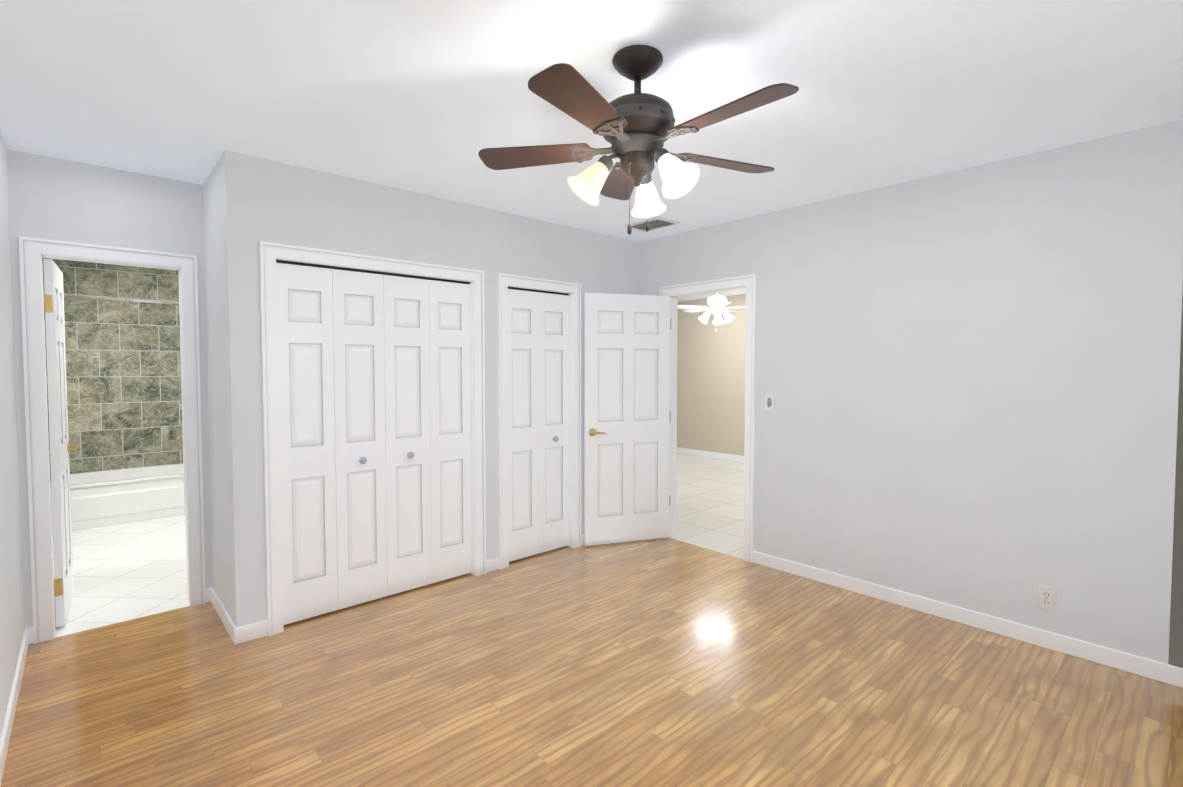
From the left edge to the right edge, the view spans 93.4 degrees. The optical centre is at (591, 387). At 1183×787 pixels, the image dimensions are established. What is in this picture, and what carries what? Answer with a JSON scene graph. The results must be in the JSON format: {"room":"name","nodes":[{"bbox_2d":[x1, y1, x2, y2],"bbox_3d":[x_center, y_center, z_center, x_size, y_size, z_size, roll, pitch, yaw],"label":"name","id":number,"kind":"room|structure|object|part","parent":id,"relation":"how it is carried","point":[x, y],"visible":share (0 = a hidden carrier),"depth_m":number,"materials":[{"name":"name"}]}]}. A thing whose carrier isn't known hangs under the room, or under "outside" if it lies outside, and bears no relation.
{"room":"empty bedroom","nodes":[
{"label":"empty bedroom","id":0,"kind":"room"},
{"bbox_2d":[0,131,50,736],"bbox_3d":[-2.550,0.088,2.329,0.120,2.548,8.370,-2,3,-42],"label":"wall","id":1,"kind":"structure","parent":0,"point":[12,624],"depth_m":2.53,"materials":[{"name":"paint"}]},
{"bbox_2d":[0,628,28,786],"bbox_3d":[-1.356,1.361,1.163,0.013,0.088,4.730,-2,3,-42],"label":"baseboard","id":2,"kind":"structure","parent":1,"relation":"attached to","point":[9,719],"depth_m":2.28,"materials":[{"name":"white wood"}]},
{"bbox_2d":[7,149,212,627],"bbox_3d":[-1.553,0.019,4.218,3.900,2.548,0.120,-2,3,-42],"label":"wall","id":3,"kind":"structure","parent":0,"point":[51,198],"depth_m":3.04,"materials":[{"name":"paint"}]},
{"bbox_2d":[43,259,73,626],"bbox_3d":[-3.127,0.306,3.269,0.044,2.020,0.594,-2,3,-39],"label":"bathroom door","id":4,"kind":"structure","parent":3,"relation":"in","point":[58,428],"depth_m":3.08,"materials":[{"name":"white wood"}]},
{"bbox_3d":[-2.944,0.324,3.043,0.040,1.655,0.013,-2,3,-39],"label":"bathroom door hinges","id":5,"kind":"part","parent":4,"relation":"part of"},
{"bbox_2d":[49,443,77,453],"bbox_3d":[-3.247,0.380,3.425,0.131,0.062,0.137,-2,3,-39],"label":"door lever","id":6,"kind":"object","parent":4,"relation":"attached to","point":[70,448],"visible":0.65,"depth_m":3.45,"materials":[{"name":"gold metal"}]},
{"bbox_2d":[19,236,205,643],"bbox_3d":[-2.687,0.275,3.177,0.746,2.113,0.144,-2,3,-42],"label":"door frame","id":7,"kind":"structure","parent":3,"relation":"attached to","point":[31,250],"depth_m":2.96,"materials":[{"name":"white wood"}]},
{"bbox_2d":[28,587,210,643],"bbox_3d":[-2.648,1.288,3.176,0.792,0.088,0.013,-2,3,-42],"label":"baseboard","id":8,"kind":"structure","parent":3,"relation":"attached to","point":[31,635],"depth_m":2.92,"materials":[{"name":"white wood"}]},
{"bbox_2d":[43,258,182,473],"bbox_3d":[-4.686,-0.044,5.962,1.620,2.548,0.120,-2,3,-42],"label":"wall","id":9,"kind":"structure","parent":0,"point":[123,378],"depth_m":5.74,"materials":[{"name":"tile"}]},
{"bbox_2d":[52,514,189,637],"bbox_3d":[-3.541,1.325,4.754,1.620,0.100,3.520,-2,3,-42],"label":"floor","id":10,"kind":"structure","parent":0,"point":[122,572],"depth_m":3.93,"materials":[{"name":"white tile"}]},
{"bbox_2d":[50,463,184,533],"bbox_3d":[-4.414,1.043,5.614,1.488,0.400,0.806,-2,3,-42],"label":"bathtub","id":11,"kind":"object","parent":10,"relation":"on","point":[110,497],"visible":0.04,"depth_m":5.23,"materials":[{"name":"ceramic"}]},
{"bbox_2d":[203,156,232,620],"bbox_3d":[-2.101,0.056,3.212,0.100,2.548,0.630,-2,3,-42],"label":"wall","id":12,"kind":"structure","parent":0,"point":[217,377],"depth_m":3.15,"materials":[{"name":"paint"}]},
{"bbox_2d":[210,587,235,642],"bbox_3d":[-2.109,1.288,3.182,0.013,0.088,0.730,-2,3,-42],"label":"baseboard","id":13,"kind":"structure","parent":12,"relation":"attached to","point":[225,618],"depth_m":3.14,"materials":[{"name":"white wood"}]},
{"bbox_2d":[222,150,638,626],"bbox_3d":[-0.753,0.029,3.946,3.082,2.548,0.100,-2,3,-42],"label":"wall","id":14,"kind":"structure","parent":0,"point":[267,200],"depth_m":3.22,"materials":[{"name":"paint"}]},
{"bbox_2d":[276,263,337,624],"bbox_3d":[-1.619,0.318,3.167,0.296,2.002,0.028,-2,3,-42],"label":"bifold door","id":15,"kind":"structure","parent":14,"relation":"in","point":[306,415],"depth_m":3.16,"materials":[{"name":"white wood"}]},
{"bbox_2d":[332,269,387,609],"bbox_3d":[-1.384,0.311,3.353,0.296,2.002,0.068,-2,3,-42],"label":"bifold door","id":16,"kind":"structure","parent":14,"relation":"in","point":[359,393],"depth_m":3.35,"materials":[{"name":"white wood"}]},
{"bbox_3d":[-1.375,0.437,3.348,0.044,0.044,0.040,-2,3,-42],"label":"knob","id":17,"kind":"part","parent":16,"relation":"part of","materials":[{"name":"silver metal"}]},
{"bbox_2d":[259,241,485,635],"bbox_3d":[-1.288,0.298,3.468,1.226,2.046,0.100,-2,3,-42],"label":"door frame","id":18,"kind":"structure","parent":14,"relation":"attached to","point":[472,431],"depth_m":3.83,"materials":[{"name":"white wood"}]},
{"bbox_2d":[276,260,469,283],"bbox_3d":[-1.288,-0.703,3.432,1.194,0.012,0.040,-2,3,-42],"label":"door track","id":19,"kind":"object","parent":14,"relation":"attached to","point":[356,270],"depth_m":3.35,"materials":[{"name":"black metal"}]},
{"bbox_2d":[383,275,431,595],"bbox_3d":[-1.164,0.303,3.554,0.296,2.002,0.068,-2,3,-42],"label":"bifold door","id":20,"kind":"structure","parent":14,"relation":"in","point":[407,418],"depth_m":3.56,"materials":[{"name":"white wood"}]},
{"bbox_3d":[-1.154,0.430,3.548,0.044,0.044,0.040,-2,3,-42],"label":"knob","id":21,"kind":"part","parent":20,"relation":"part of","materials":[{"name":"silver metal"}]},
{"bbox_2d":[234,534,583,644],"bbox_3d":[-0.719,1.260,3.945,3.096,0.088,0.013,-2,3,-42],"label":"baseboard","id":22,"kind":"structure","parent":14,"relation":"attached to","point":[251,631],"depth_m":2.97,"materials":[{"name":"white wood"}]},
{"bbox_2d":[429,280,471,582],"bbox_3d":[-0.957,0.296,3.770,0.296,2.002,0.028,-2,3,-42],"label":"bifold door","id":23,"kind":"structure","parent":14,"relation":"in","point":[449,356],"depth_m":3.76,"materials":[{"name":"white wood"}]},
{"bbox_2d":[508,289,538,561],"bbox_3d":[-0.528,0.281,4.160,0.302,2.002,0.028,-2,3,-42],"label":"bifold door","id":24,"kind":"structure","parent":14,"relation":"in","point":[523,414],"depth_m":4.16,"materials":[{"name":"white wood"}]},
{"bbox_2d":[508,287,568,294],"bbox_3d":[-0.415,-0.732,4.226,0.610,0.012,0.040,-2,3,-42],"label":"trim","id":25,"kind":"structure","parent":14,"relation":"attached to","point":[532,290],"depth_m":4.21,"materials":[{"name":"black metal"}]},
{"bbox_2d":[497,273,580,568],"bbox_3d":[-0.415,0.269,4.263,0.642,2.046,0.100,-2,3,-42],"label":"door frame","id":26,"kind":"structure","parent":14,"relation":"attached to","point":[570,420],"depth_m":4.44,"materials":[{"name":"white wood"}]},
{"bbox_2d":[538,292,568,552],"bbox_3d":[-0.289,0.275,4.351,0.302,2.002,0.068,-2,3,-42],"label":"bifold door","id":27,"kind":"structure","parent":14,"relation":"in","point":[553,414],"depth_m":4.35,"materials":[{"name":"white wood"}]},
{"bbox_2d":[0,0,1182,300],"bbox_3d":[0.196,-1.335,5.019,7.870,0.100,8.720,-2,3,-42],"label":"ceiling","id":28,"kind":"structure","parent":0,"point":[428,96],"depth_m":2.18,"materials":[{"name":"paint"}]},
{"bbox_2d":[478,45,798,234],"bbox_3d":[0.194,-0.855,1.969,1.152,0.637,1.101,-2,3,-42],"label":"ceiling fan","id":29,"kind":"object","parent":28,"relation":"hanging from","point":[637,129],"visible":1,"depth_m":1.92,"materials":[{"name":"brown wood"}]},
{"bbox_3d":[-0.207,-0.865,2.080,0.430,0.006,0.142,0,-9,12],"label":"blade","id":30,"kind":"part","parent":29,"relation":"part of","materials":[{"name":"brown wood"}]},
{"bbox_3d":[-0.025,-0.850,1.673,0.142,0.006,0.430,-11,-4,30],"label":"blade","id":31,"kind":"part","parent":29,"relation":"part of","materials":[{"name":"brown wood"}]},
{"bbox_3d":[-0.011,-0.724,1.969,0.147,0.150,0.140,0,2,-12],"label":"lamp shade","id":32,"kind":"part","parent":29,"relation":"part of","materials":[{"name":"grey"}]},
{"bbox_3d":[0.060,-0.798,1.982,0.095,0.078,0.054,0,2,-12],"label":"arm","id":33,"kind":"part","parent":29,"relation":"part of"},
{"bbox_3d":[0.124,-0.876,2.380,0.142,0.006,0.430,11,1,-6],"label":"blade","id":34,"kind":"part","parent":29,"relation":"part of","materials":[{"name":"brown wood"}]},
{"bbox_3d":[0.197,-0.802,2.107,0.054,0.078,0.095,1,2,18],"label":"arm","id":35,"kind":"part","parent":29,"relation":"part of"},
{"bbox_3d":[0.220,-0.731,2.179,0.140,0.150,0.147,1,2,18],"label":"lamp shade","id":36,"kind":"part","parent":29,"relation":"part of","materials":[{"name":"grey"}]},
{"bbox_3d":[0.237,-0.796,1.925,0.054,0.078,0.095,-2,3,-42],"label":"arm","id":37,"kind":"part","parent":29,"relation":"part of"},
{"bbox_3d":[0.272,-0.741,1.889,0.052,0.070,0.064,-2,3,-42],"label":"bulb","id":38,"kind":"part","parent":29,"relation":"part of","materials":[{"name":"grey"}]},
{"bbox_3d":[0.286,-0.720,1.874,0.140,0.150,0.147,-2,3,-42],"label":"lamp shade","id":39,"kind":"part","parent":29,"relation":"part of","materials":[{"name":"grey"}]},
{"bbox_3d":[0.512,-0.868,2.157,0.430,0.006,0.142,-1,13,-24],"label":"blade","id":40,"kind":"part","parent":29,"relation":"part of","materials":[{"name":"brown wood"}]},
{"bbox_3d":[0.419,-0.852,1.720,0.142,0.006,0.430,-16,12,-41],"label":"blade","id":41,"kind":"part","parent":29,"relation":"part of","materials":[{"name":"brown wood"}]},
{"bbox_2d":[624,216,679,231],"bbox_3d":[0.462,-1.251,4.283,0.250,0.013,0.350,-2,3,-42],"label":"ceiling vent","id":42,"kind":"object","parent":28,"relation":"in","point":[656,223],"visible":0.85,"depth_m":4.26,"materials":[{"name":"white metal"}]},
{"bbox_2d":[678,292,745,331],"bbox_3d":[1.666,-1.054,7.433,1.142,0.637,1.136,-2,3,-42],"label":"fan","id":43,"kind":"object","parent":28,"relation":"hanging from","point":[717,303],"visible":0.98,"depth_m":7.33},
{"bbox_3d":[1.304,-1.054,7.294,0.430,0.006,0.142,-1,-9,-16],"label":"blade","id":44,"kind":"part","parent":43,"relation":"part of","materials":[{"name":"white wood"}]},
{"label":"blade","id":45,"kind":"part","parent":43,"relation":"part of","materials":[{"name":"white wood"}]},
{"bbox_3d":[1.492,-0.920,7.367,0.147,0.150,0.140,0,2,-12],"label":"lamp shade","id":46,"kind":"part","parent":43,"relation":"part of","materials":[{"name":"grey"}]},
{"bbox_3d":[1.723,-0.927,7.577,0.140,0.150,0.147,1,2,18],"label":"lamp shade","id":47,"kind":"part","parent":43,"relation":"part of","materials":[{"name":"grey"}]},
{"bbox_3d":[1.790,-0.916,7.272,0.140,0.150,0.147,-2,3,-42],"label":"lamp shade","id":48,"kind":"part","parent":43,"relation":"part of","materials":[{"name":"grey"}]},
{"bbox_2d":[1,537,1182,786],"bbox_3d":[0.080,1.407,2.475,3.900,0.100,4.730,-2,3,-42],"label":"floor","id":49,"kind":"structure","parent":0,"point":[667,661],"depth_m":2.46,"materials":[{"name":"brown wood"}]},
{"bbox_2d":[669,319,670,505],"bbox_3d":[0.660,0.213,4.711,0.041,1.590,0.012,-2,3,-42],"label":"hinges","id":50,"kind":"object","parent":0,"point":[670,416],"visible":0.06,"depth_m":4.73,"materials":[{"name":"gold metal"}]},
{"bbox_2d":[668,453,743,558],"bbox_3d":[1.405,1.251,6.771,3.850,0.100,7.900,-2,3,-42],"label":"floor","id":51,"kind":"structure","parent":0,"point":[710,505],"depth_m":5.88,"materials":[{"name":"white tile"}]},
{"bbox_2d":[677,294,745,455],"bbox_3d":[2.784,-0.117,7.978,0.120,2.548,7.900,-2,3,-42],"label":"wall","id":52,"kind":"structure","parent":0,"point":[710,389],"depth_m":8.85,"materials":[{"name":"beige paint"}]},
{"bbox_2d":[677,447,743,462],"bbox_3d":[2.734,1.107,7.977,0.013,0.100,7.900,-2,3,-42],"label":"baseboard","id":53,"kind":"structure","parent":52,"relation":"attached to","point":[716,455],"depth_m":8.86,"materials":[{"name":"white wood"}]},
{"bbox_2d":[639,120,1182,667],"bbox_3d":[1.566,0.035,3.780,0.120,2.548,4.970,-2,3,-42],"label":"wall","id":54,"kind":"structure","parent":0,"point":[969,378],"depth_m":3.04,"materials":[{"name":"paint"}]},
{"bbox_2d":[584,292,669,545],"bbox_3d":[0.298,0.256,4.569,0.740,2.025,0.035,-1,2,-18],"label":"entry door","id":55,"kind":"structure","parent":54,"relation":"in","point":[626,397],"depth_m":4.55,"materials":[{"name":"white wood"}]},
{"bbox_2d":[589,428,606,435],"bbox_3d":[0.037,0.357,4.486,0.137,0.062,0.131,-1,2,-18],"label":"door lever","id":56,"kind":"object","parent":55,"relation":"attached to","point":[592,432],"visible":0.75,"depth_m":4.44,"materials":[{"name":"gold metal"}]},
{"bbox_2d":[660,274,755,562],"bbox_3d":[0.933,0.223,4.463,0.144,2.123,0.902,-2,3,-42],"label":"door frame","id":57,"kind":"structure","parent":54,"relation":"attached to","point":[748,282],"depth_m":4.16,"materials":[{"name":"white wood"}]},
{"bbox_2d":[765,394,773,410],"bbox_3d":[1.277,0.106,3.999,0.014,0.118,0.072,-2,3,-42],"label":"switch plate","id":58,"kind":"object","parent":54,"relation":"attached to","point":[769,402],"visible":1,"depth_m":4.00,"materials":[{"name":"white plastic"}]},
{"bbox_2d":[753,551,1182,687],"bbox_3d":[1.767,1.276,3.505,0.013,0.088,3.987,-2,3,-42],"label":"baseboard","id":59,"kind":"structure","parent":54,"relation":"attached to","point":[1144,667],"depth_m":3.03,"materials":[{"name":"white wood"}]},
{"bbox_2d":[1038,585,1055,610],"bbox_3d":[2.344,1.083,2.868,0.009,0.115,0.070,-2,3,-42],"label":"electrical outlet","id":60,"kind":"object","parent":54,"relation":"attached to","point":[1046,597],"visible":1,"depth_m":2.87,"materials":[{"name":"white plastic"}]},
{"bbox_3d":[-2.987,-0.017,5.211,0.120,2.548,3.280,-2,3,-42],"label":"wall","id":61,"kind":"structure","parent":0,"visible":0},
{"bbox_2d":[64,295,178,304],"bbox_3d":[-4.178,-0.816,5.287,1.496,0.060,0.060,-2,3,-42],"label":"shower curtain rod","id":62,"kind":"object","parent":61,"relation":"attached to","point":[118,299],"visible":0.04,"depth_m":5.13,"materials":[{"name":"silver metal"}]}
]}

